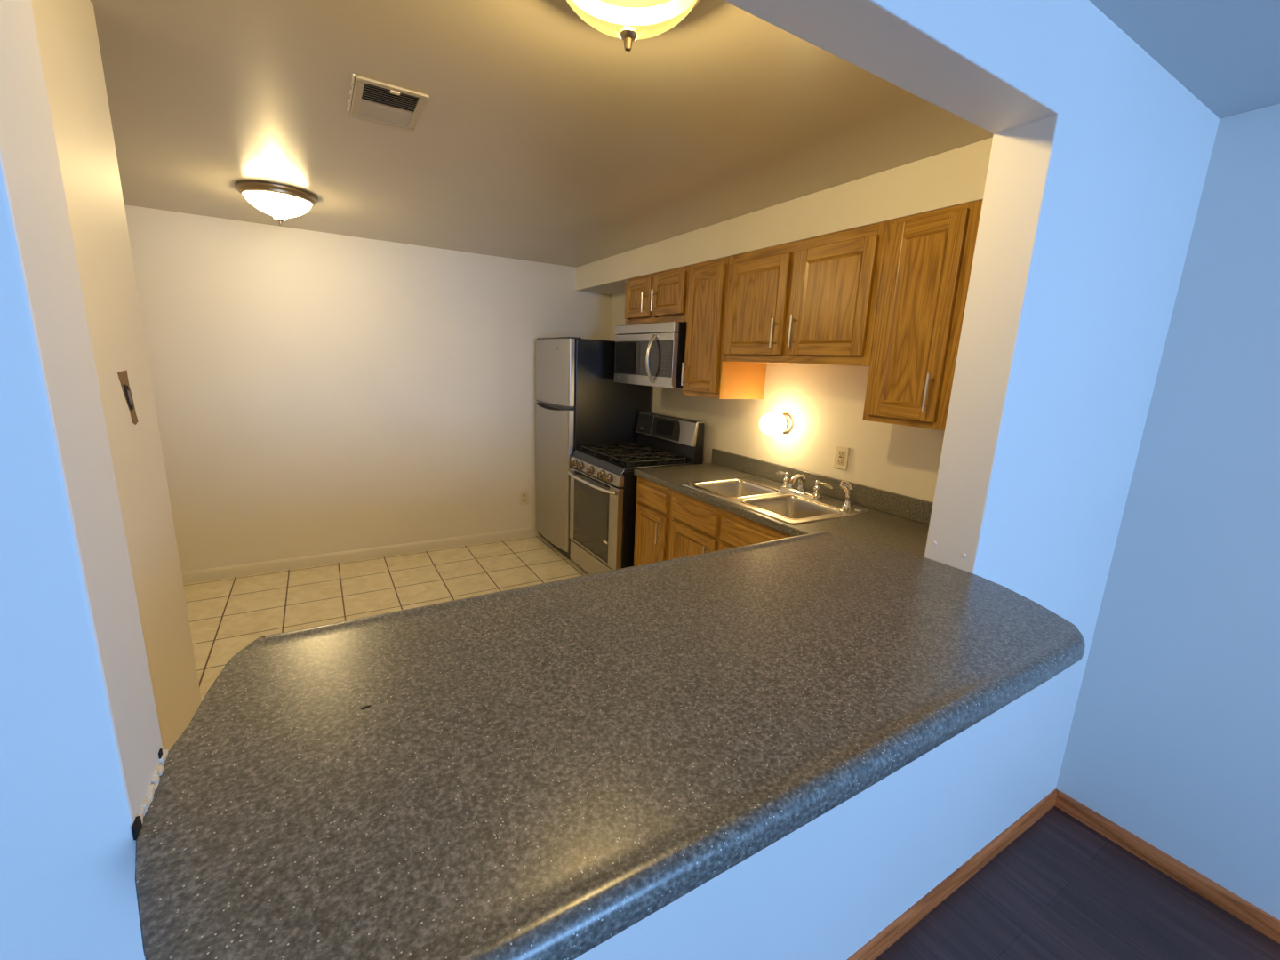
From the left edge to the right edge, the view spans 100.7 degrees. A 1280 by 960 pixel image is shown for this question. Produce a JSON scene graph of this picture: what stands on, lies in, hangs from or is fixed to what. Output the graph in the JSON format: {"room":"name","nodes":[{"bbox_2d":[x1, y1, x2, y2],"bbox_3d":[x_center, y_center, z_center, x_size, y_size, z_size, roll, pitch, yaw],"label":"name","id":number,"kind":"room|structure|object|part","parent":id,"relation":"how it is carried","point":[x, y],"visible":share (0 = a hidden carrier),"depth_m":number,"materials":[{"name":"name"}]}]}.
{"room":"living room","nodes":[
{"label":"living room","id":0,"kind":"room"},
{"bbox_2d":[31,0,201,751],"bbox_3d":[-1.086,0.096,0.972,0.120,2.450,1.194,-5,14,-31],"label":"wall","id":1,"kind":"structure","parent":0,"point":[67,33],"depth_m":1.23,"materials":[{"name":"paint"}]},
{"bbox_2d":[117,370,138,424],"bbox_3d":[-1.209,-0.192,1.252,0.007,0.130,0.097,-5,14,-31],"label":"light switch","id":2,"kind":"object","parent":1,"relation":"attached to","point":[123,376],"visible":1,"depth_m":1.25,"materials":[{"name":"brown plastic"}]},
{"bbox_2d":[124,204,611,571],"bbox_3d":[-2.110,-0.596,3.924,4.180,2.450,0.120,-5,14,-31],"label":"wall","id":3,"kind":"structure","parent":0,"point":[316,393],"depth_m":3.81,"materials":[{"name":"paint"}]},
{"bbox_2d":[181,527,539,583],"bbox_3d":[-2.080,0.569,4.148,4.080,0.082,0.014,-5,14,-31],"label":"baseboard","id":4,"kind":"structure","parent":3,"relation":"attached to","point":[308,561],"depth_m":4.05,"materials":[{"name":"beige paint"}]},
{"bbox_2d":[519,490,527,504],"bbox_3d":[-1.030,0.157,4.699,0.078,0.122,0.009,-5,14,-31],"label":"wall outlet","id":5,"kind":"object","parent":3,"relation":"attached to","point":[523,495],"visible":1,"depth_m":4.69,"materials":[{"name":"beige plastic"}]},
{"bbox_2d":[183,535,588,700],"bbox_3d":[-1.145,1.031,2.648,4.080,0.100,3.664,-5,14,-31],"label":"floor","id":6,"kind":"structure","parent":0,"point":[227,615],"depth_m":3.59,"materials":[{"name":"beige tile"}]},
{"bbox_2d":[535,336,650,559],"bbox_3d":[-0.433,-0.286,4.481,0.746,1.738,0.717,-5,14,-31],"label":"refrigerator","id":7,"kind":"object","parent":6,"relation":"on","point":[580,402],"visible":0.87,"depth_m":4.11,"materials":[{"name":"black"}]},
{"bbox_3d":[-0.731,-0.046,4.356,0.072,1.111,0.713,-5,14,-31],"label":"door","id":8,"kind":"part","parent":7,"relation":"part of","materials":[{"name":"silver metal"}]},
{"bbox_3d":[-0.703,-0.613,4.234,0.062,0.014,0.709,-5,14,-31],"label":"handle trim","id":9,"kind":"part","parent":7,"relation":"part of","materials":[{"name":"grey plastic"}]},
{"bbox_3d":[-0.698,-0.857,4.178,0.072,0.486,0.713,-5,14,-31],"label":"freezer door","id":10,"kind":"part","parent":7,"relation":"part of","materials":[{"name":"silver metal"}]},
{"bbox_2d":[568,410,704,574],"bbox_3d":[-0.085,0.136,3.882,0.730,1.200,0.762,-5,14,-31],"label":"gas range","id":11,"kind":"object","parent":6,"relation":"on","point":[603,490],"visible":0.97,"depth_m":3.68,"materials":[{"name":"silver metal"}]},
{"bbox_3d":[-0.495,-0.122,3.915,0.040,0.052,0.052,-5,14,-31],"label":"knob","id":12,"kind":"part","parent":11,"relation":"part of","materials":[{"name":"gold metal"}]},
{"bbox_3d":[-0.442,-0.101,3.827,0.040,0.052,0.052,-5,14,-31],"label":"knob","id":13,"kind":"part","parent":11,"relation":"part of","materials":[{"name":"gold metal"}]},
{"bbox_3d":[-0.354,-0.066,3.686,0.040,0.052,0.052,-5,14,-31],"label":"knob","id":14,"kind":"part","parent":11,"relation":"part of","materials":[{"name":"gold metal"}]},
{"bbox_3d":[-0.338,0.618,3.844,0.036,0.160,0.750,-5,14,-31],"label":"storage drawer","id":15,"kind":"part","parent":11,"relation":"part of","materials":[{"name":"silver metal"}]},
{"bbox_3d":[-0.352,0.247,3.768,0.006,0.540,0.564,-5,14,-31],"label":"door glass","id":16,"kind":"part","parent":11,"relation":"part of","materials":[{"name":"black glass"}]},
{"bbox_3d":[-0.360,0.012,3.682,0.075,0.023,0.750,-5,14,-31],"label":"handle","id":17,"kind":"part","parent":11,"relation":"part of","materials":[{"name":"silver metal"}]},
{"bbox_3d":[-0.326,0.253,3.762,0.040,0.560,0.754,-5,14,-31],"label":"oven door","id":18,"kind":"part","parent":11,"relation":"part of","materials":[{"name":"silver metal"}]},
{"bbox_3d":[-0.312,-0.065,3.692,0.042,0.076,0.758,-5,14,-31],"label":"control panel","id":19,"kind":"part","parent":11,"relation":"part of","materials":[{"name":"silver metal"}]},
{"bbox_3d":[-0.269,-0.033,3.548,0.040,0.052,0.052,-5,14,-31],"label":"knob","id":20,"kind":"part","parent":11,"relation":"part of","materials":[{"name":"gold metal"}]},
{"bbox_3d":[-0.215,-0.011,3.461,0.040,0.052,0.052,-5,14,-31],"label":"knob","id":21,"kind":"part","parent":11,"relation":"part of","materials":[{"name":"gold metal"}]},
{"bbox_3d":[-0.057,-0.121,3.537,0.136,0.021,0.136,-5,14,-31],"label":"burner","id":22,"kind":"part","parent":11,"relation":"part of","materials":[{"name":"black metal"}]},
{"bbox_2d":[572,447,691,475],"bbox_3d":[-0.080,-0.148,3.815,0.552,0.048,0.760,-5,14,-31],"label":"cooktop","id":23,"kind":"object","parent":11,"relation":"in","point":[604,464],"depth_m":3.63,"materials":[{"name":"black metal"}]},
{"bbox_3d":[0.170,-0.142,3.672,0.116,0.021,0.116,-5,14,-31],"label":"burner","id":24,"kind":"part","parent":11,"relation":"part of","materials":[{"name":"black metal"}]},
{"bbox_2d":[633,476,671,566],"bbox_3d":[0.304,0.414,3.454,0.675,0.874,0.392,-5,14,-31],"label":"base cabinet","id":25,"kind":"object","parent":6,"relation":"on","point":[653,500],"visible":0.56,"depth_m":3.25,"materials":[{"name":"brown wood"}]},
{"bbox_3d":[0.059,0.464,3.308,0.020,0.569,0.335,-5,14,-31],"label":"door","id":26,"kind":"part","parent":25,"relation":"part of","materials":[{"name":"brown wood"}]},
{"bbox_3d":[0.073,0.108,3.229,0.020,0.124,0.335,-5,14,-31],"label":"drawer","id":27,"kind":"part","parent":25,"relation":"part of","materials":[{"name":"brown wood"}]},
{"bbox_3d":[0.108,0.311,3.145,0.039,0.132,0.012,-5,14,-31],"label":"handle","id":28,"kind":"part","parent":25,"relation":"part of","materials":[{"name":"silver metal"}]},
{"bbox_2d":[668,489,791,559],"bbox_3d":[0.640,0.547,2.909,0.675,0.874,0.911,-5,14,-31],"label":"base cabinet","id":29,"kind":"object","parent":6,"relation":"on","point":[697,526],"visible":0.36,"depth_m":2.78,"materials":[{"name":"brown wood"}]},
{"bbox_3d":[0.277,0.550,2.955,0.020,0.569,0.404,-5,14,-31],"label":"door","id":30,"kind":"part","parent":29,"relation":"part of","materials":[{"name":"brown wood"}]},
{"bbox_3d":[0.291,0.195,2.877,0.020,0.124,0.404,-5,14,-31],"label":"drawer","id":31,"kind":"part","parent":29,"relation":"part of","materials":[{"name":"brown wood"}]},
{"bbox_3d":[0.341,0.404,2.767,0.039,0.132,0.012,-5,14,-31],"label":"handle","id":32,"kind":"part","parent":29,"relation":"part of","materials":[{"name":"silver metal"}]},
{"bbox_3d":[0.503,0.640,2.589,0.020,0.569,0.412,-5,14,-31],"label":"door","id":33,"kind":"part","parent":29,"relation":"part of","materials":[{"name":"brown wood"}]},
{"bbox_3d":[0.518,0.285,2.510,0.020,0.124,0.412,-5,14,-31],"label":"drawer","id":34,"kind":"part","parent":29,"relation":"part of","materials":[{"name":"brown wood"}]},
{"bbox_2d":[633,448,933,557],"bbox_3d":[0.772,0.087,2.653,0.641,0.140,2.084,-5,14,-31],"label":"countertop","id":35,"kind":"structure","parent":29,"relation":"on","point":[895,521],"depth_m":2.57,"materials":[{"name":"grey laminate"}]},
{"bbox_2d":[681,476,870,524],"bbox_3d":[0.671,0.163,2.799,0.544,0.170,0.848,-5,14,-31],"label":"sink","id":36,"kind":"object","parent":35,"relation":"in","point":[762,496],"visible":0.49,"depth_m":2.77,"materials":[{"name":"silver metal"}]},
{"bbox_3d":[0.528,0.122,2.950,0.389,0.168,0.374,-5,14,-31],"label":"bowl","id":37,"kind":"part","parent":36,"relation":"part of","materials":[{"name":"silver metal"}]},
{"bbox_3d":[0.740,0.207,2.606,0.389,0.168,0.379,-5,14,-31],"label":"bowl","id":38,"kind":"part","parent":36,"relation":"part of","materials":[{"name":"silver metal"}]},
{"bbox_2d":[839,480,853,508],"bbox_3d":[1.011,0.069,2.598,0.071,0.130,0.048,4,12,6],"label":"sprayer","id":39,"kind":"object","parent":36,"relation":"on","point":[845,485],"visible":1,"depth_m":2.59,"materials":[{"name":"silver metal"}]},
{"bbox_2d":[775,472,832,498],"bbox_3d":[0.812,0.021,2.819,0.181,0.113,0.398,-5,14,-31],"label":"faucet","id":40,"kind":"object","parent":35,"relation":"on","point":[788,485],"visible":1,"depth_m":2.81,"materials":[{"name":"silver metal"}]},
{"bbox_3d":[0.794,-0.008,2.971,0.048,0.082,0.115,-5,14,-31],"label":"lever handle","id":41,"kind":"part","parent":40,"relation":"part of","materials":[{"name":"silver metal"}]},
{"bbox_3d":[0.827,0.022,2.795,0.042,0.103,0.191,11,15,35],"label":"spout","id":42,"kind":"part","parent":40,"relation":"part of","materials":[{"name":"silver metal"}]},
{"bbox_3d":[0.866,0.064,2.863,0.052,0.014,0.270,-5,14,-31],"label":"plate","id":43,"kind":"part","parent":40,"relation":"part of","materials":[{"name":"silver metal"}]},
{"bbox_3d":[0.940,0.050,2.736,0.048,0.082,0.115,-5,14,-31],"label":"lever handle","id":44,"kind":"part","parent":40,"relation":"part of","materials":[{"name":"silver metal"}]},
{"bbox_2d":[89,0,993,267],"bbox_3d":[-1.048,-1.356,2.122,4.080,0.100,3.664,-5,14,-31],"label":"ceiling","id":45,"kind":"structure","parent":0,"point":[537,136],"depth_m":1.76,"materials":[{"name":"paint"}]},
{"bbox_2d":[234,181,318,225],"bbox_3d":[-1.850,-1.390,2.719,0.350,0.155,0.350,-5,14,-31],"label":"ceiling light","id":46,"kind":"object","parent":45,"relation":"attached to","point":[281,202],"visible":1,"depth_m":2.62,"materials":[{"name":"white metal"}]},
{"bbox_3d":[-1.850,-1.389,2.719,0.292,0.097,0.292,-5,14,-31],"label":"lamp shade","id":47,"kind":"part","parent":46,"relation":"part of","materials":[{"name":"white glass"}]},
{"bbox_2d":[346,73,429,130],"bbox_3d":[-0.811,-1.195,1.695,0.208,0.013,0.303,-5,14,-31],"label":"ceiling vent","id":48,"kind":"object","parent":45,"relation":"in","point":[373,100],"visible":1,"depth_m":1.68,"materials":[{"name":"white metal"}]},
{"bbox_3d":[-0.738,-1.166,1.597,0.028,0.004,0.016,-5,14,-31],"label":"lever","id":49,"kind":"part","parent":48,"relation":"part of","materials":[{"name":"beige paint"}]},
{"bbox_2d":[564,0,702,51],"bbox_3d":[-0.021,-0.950,1.062,0.350,0.155,0.350,-5,14,-31],"label":"ceiling light","id":50,"kind":"object","parent":45,"relation":"attached to","point":[628,20],"visible":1,"depth_m":1.05,"materials":[{"name":"white glass"}]},
{"bbox_2d":[575,136,992,294],"bbox_3d":[0.542,-1.359,3.103,0.355,0.188,3.664,-5,14,-31],"label":"soffit","id":51,"kind":"structure","parent":45,"relation":"attached to","point":[957,176],"depth_m":2.35,"materials":[{"name":"paint"}]},
{"bbox_2d":[0,0,1219,959],"bbox_3d":[-0.356,0.220,0.660,4.630,2.400,0.128,-5,14,-31],"label":"wall","id":52,"kind":"structure","parent":0,"point":[1100,157],"depth_m":1.12,"materials":[{"name":"paint"}]},
{"bbox_2d":[135,530,1085,959],"bbox_3d":[0.133,0.297,0.972,1.547,0.041,0.704,-5,14,-31],"label":"countertop","id":53,"kind":"structure","parent":52,"relation":"on","point":[539,772],"depth_m":0.68,"materials":[{"name":"grey laminate"}]},
{"bbox_2d":[846,788,1058,959],"bbox_3d":[-0.387,1.376,0.841,4.583,0.063,0.012,-5,14,-31],"label":"baseboard","id":54,"kind":"structure","parent":52,"relation":"attached to","point":[900,926],"depth_m":1.63,"materials":[{"name":"brown wood"}]},
{"bbox_2d":[610,292,944,502],"bbox_3d":[0.674,-0.388,3.494,0.120,2.450,3.784,-5,14,-31],"label":"wall","id":55,"kind":"structure","parent":0,"point":[825,404],"depth_m":2.89,"materials":[{"name":"paint"}]},
{"bbox_2d":[624,264,690,325],"bbox_3d":[0.219,-1.222,3.618,0.403,0.327,0.768,-5,14,-31],"label":"upper cabinet","id":56,"kind":"object","parent":55,"relation":"attached to","point":[660,297],"visible":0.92,"depth_m":3.48,"materials":[{"name":"brown wood"}]},
{"bbox_3d":[-0.013,-1.264,3.703,0.020,0.252,0.338,-5,14,-31],"label":"door","id":57,"kind":"part","parent":56,"relation":"part of","materials":[{"name":"brown wood"}]},
{"bbox_3d":[0.025,-1.202,3.589,0.039,0.129,0.012,-5,14,-31],"label":"handle","id":58,"kind":"part","parent":56,"relation":"part of","materials":[{"name":"silver metal"}]},
{"bbox_2d":[614,321,686,388],"bbox_3d":[0.164,-0.860,3.677,0.492,0.403,0.758,-5,14,-31],"label":"microwave","id":59,"kind":"object","parent":56,"relation":"attached to","point":[652,355],"visible":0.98,"depth_m":3.46,"materials":[{"name":"silver metal"}]},
{"bbox_3d":[0.007,-0.825,3.590,0.004,0.228,0.744,-5,14,-31],"label":"black glass","id":60,"kind":"part","parent":59,"relation":"part of","materials":[{"name":"grey glass"}]},
{"bbox_3d":[0.068,-0.784,3.434,0.068,0.309,0.026,-5,14,-31],"label":"handle","id":61,"kind":"part","parent":59,"relation":"part of","materials":[{"name":"silver metal"}]},
{"bbox_3d":[0.089,-1.179,3.485,0.039,0.134,0.012,-5,14,-31],"label":"handle","id":62,"kind":"part","parent":56,"relation":"part of","materials":[{"name":"silver metal"}]},
{"bbox_3d":[0.180,-1.185,3.389,0.020,0.248,0.355,-5,14,-31],"label":"door","id":63,"kind":"part","parent":56,"relation":"part of","materials":[{"name":"brown wood"}]},
{"bbox_2d":[680,256,766,399],"bbox_3d":[0.501,-0.890,3.193,0.403,0.770,0.361,-5,14,-31],"label":"upper cabinet","id":64,"kind":"object","parent":55,"relation":"attached to","point":[705,373],"visible":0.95,"depth_m":3.10,"materials":[{"name":"brown wood"}]},
{"bbox_3d":[0.273,-0.649,3.256,0.039,0.138,0.012,-5,14,-31],"label":"handle","id":65,"kind":"part","parent":64,"relation":"part of","materials":[{"name":"silver metal"}]},
{"bbox_3d":[0.371,-0.875,3.115,0.020,0.704,0.319,-5,14,-31],"label":"door","id":66,"kind":"part","parent":64,"relation":"part of","materials":[{"name":"brown wood"}]},
{"bbox_3d":[0.388,-0.880,3.126,0.019,0.770,0.361,-5,14,-31],"label":"frame","id":67,"kind":"part","parent":64,"relation":"part of","materials":[{"name":"brown wood"}]},
{"bbox_2d":[759,412,793,434],"bbox_3d":[0.775,-0.323,3.047,0.174,0.127,0.127,-5,14,-31],"label":"wall lamp","id":68,"kind":"object","parent":55,"relation":"attached to","point":[773,423],"visible":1,"depth_m":3.00,"materials":[{"name":"white glass"}]},
{"bbox_2d":[722,221,887,366],"bbox_3d":[0.844,-0.859,2.622,0.403,0.558,0.952,-5,14,-31],"label":"upper cabinet","id":69,"kind":"object","parent":55,"relation":"attached to","point":[813,300],"visible":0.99,"depth_m":2.44,"materials":[{"name":"brown wood"}]},
{"bbox_3d":[0.594,-0.891,2.739,0.020,0.474,0.430,-5,14,-31],"label":"door","id":70,"kind":"part","parent":69,"relation":"part of","materials":[{"name":"brown wood"}]},
{"bbox_3d":[0.656,-0.722,2.603,0.039,0.139,0.012,-5,14,-31],"label":"handle","id":71,"kind":"part","parent":69,"relation":"part of","materials":[{"name":"silver metal"}]},
{"bbox_3d":[0.718,-0.703,2.502,0.039,0.146,0.012,-5,14,-31],"label":"handle","id":72,"kind":"part","parent":69,"relation":"part of","materials":[{"name":"silver metal"}]},
{"bbox_3d":[0.838,-0.794,2.344,0.020,0.474,0.410,-5,14,-31],"label":"door","id":73,"kind":"part","parent":69,"relation":"part of","materials":[{"name":"brown wood"}]},
{"bbox_2d":[711,448,933,524],"bbox_3d":[1.039,0.045,2.808,0.020,0.102,2.084,-5,14,-31],"label":"backsplash","id":74,"kind":"structure","parent":55,"relation":"attached to","point":[900,505],"depth_m":2.79,"materials":[{"name":"grey laminate"}]},
{"bbox_2d":[833,445,849,470],"bbox_3d":[1.052,-0.117,2.772,0.012,0.118,0.082,-5,14,-31],"label":"wall outlet","id":75,"kind":"object","parent":55,"relation":"attached to","point":[842,452],"visible":1,"depth_m":2.76,"materials":[{"name":"beige plastic"}]},
{"bbox_2d":[837,450,844,464],"bbox_3d":[1.049,-0.117,2.770,0.004,0.072,0.036,-5,14,-31],"label":"receptacle","id":76,"kind":"object","parent":75,"relation":"attached to","point":[840,453],"depth_m":2.77,"materials":[{"name":"beige plastic"}]},
{"bbox_2d":[862,200,982,430],"bbox_3d":[1.193,-0.607,2.075,0.403,0.786,0.416,-5,14,-31],"label":"upper cabinet","id":77,"kind":"object","parent":55,"relation":"attached to","point":[928,257],"visible":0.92,"depth_m":2.00,"materials":[{"name":"brown wood"}]},
{"bbox_3d":[1.069,-0.325,1.969,0.039,0.140,0.012,-5,14,-31],"label":"handle","id":78,"kind":"part","parent":77,"relation":"part of","materials":[{"name":"silver metal"}]},
{"bbox_2d":[874,806,1279,959],"bbox_3d":[0.591,1.846,-0.729,4.583,0.100,3.824,-5,14,-31],"label":"floor","id":79,"kind":"structure","parent":0,"point":[1061,890],"depth_m":1.60,"materials":[{"name":"black wood"}]},
{"bbox_2d":[1056,104,1279,919],"bbox_3d":[2.655,0.444,0.203,0.120,2.400,3.824,-5,14,-31],"label":"wall","id":80,"kind":"structure","parent":0,"point":[1173,740],"depth_m":1.61,"materials":[{"name":"paint"}]},
{"bbox_2d":[1054,791,1279,943],"bbox_3d":[2.555,1.591,0.415,0.012,0.063,3.812,-5,14,-31],"label":"baseboard","id":81,"kind":"structure","parent":80,"relation":"attached to","point":[1230,902],"depth_m":1.72,"materials":[{"name":"brown wood"}]},
{"bbox_2d":[1088,0,1279,119],"bbox_3d":[0.688,-0.527,-1.252,4.583,0.120,3.824,-5,14,-31],"label":"ceiling","id":82,"kind":"structure","parent":0,"point":[1226,53],"depth_m":1.19,"materials":[{"name":"paint"}]}
]}

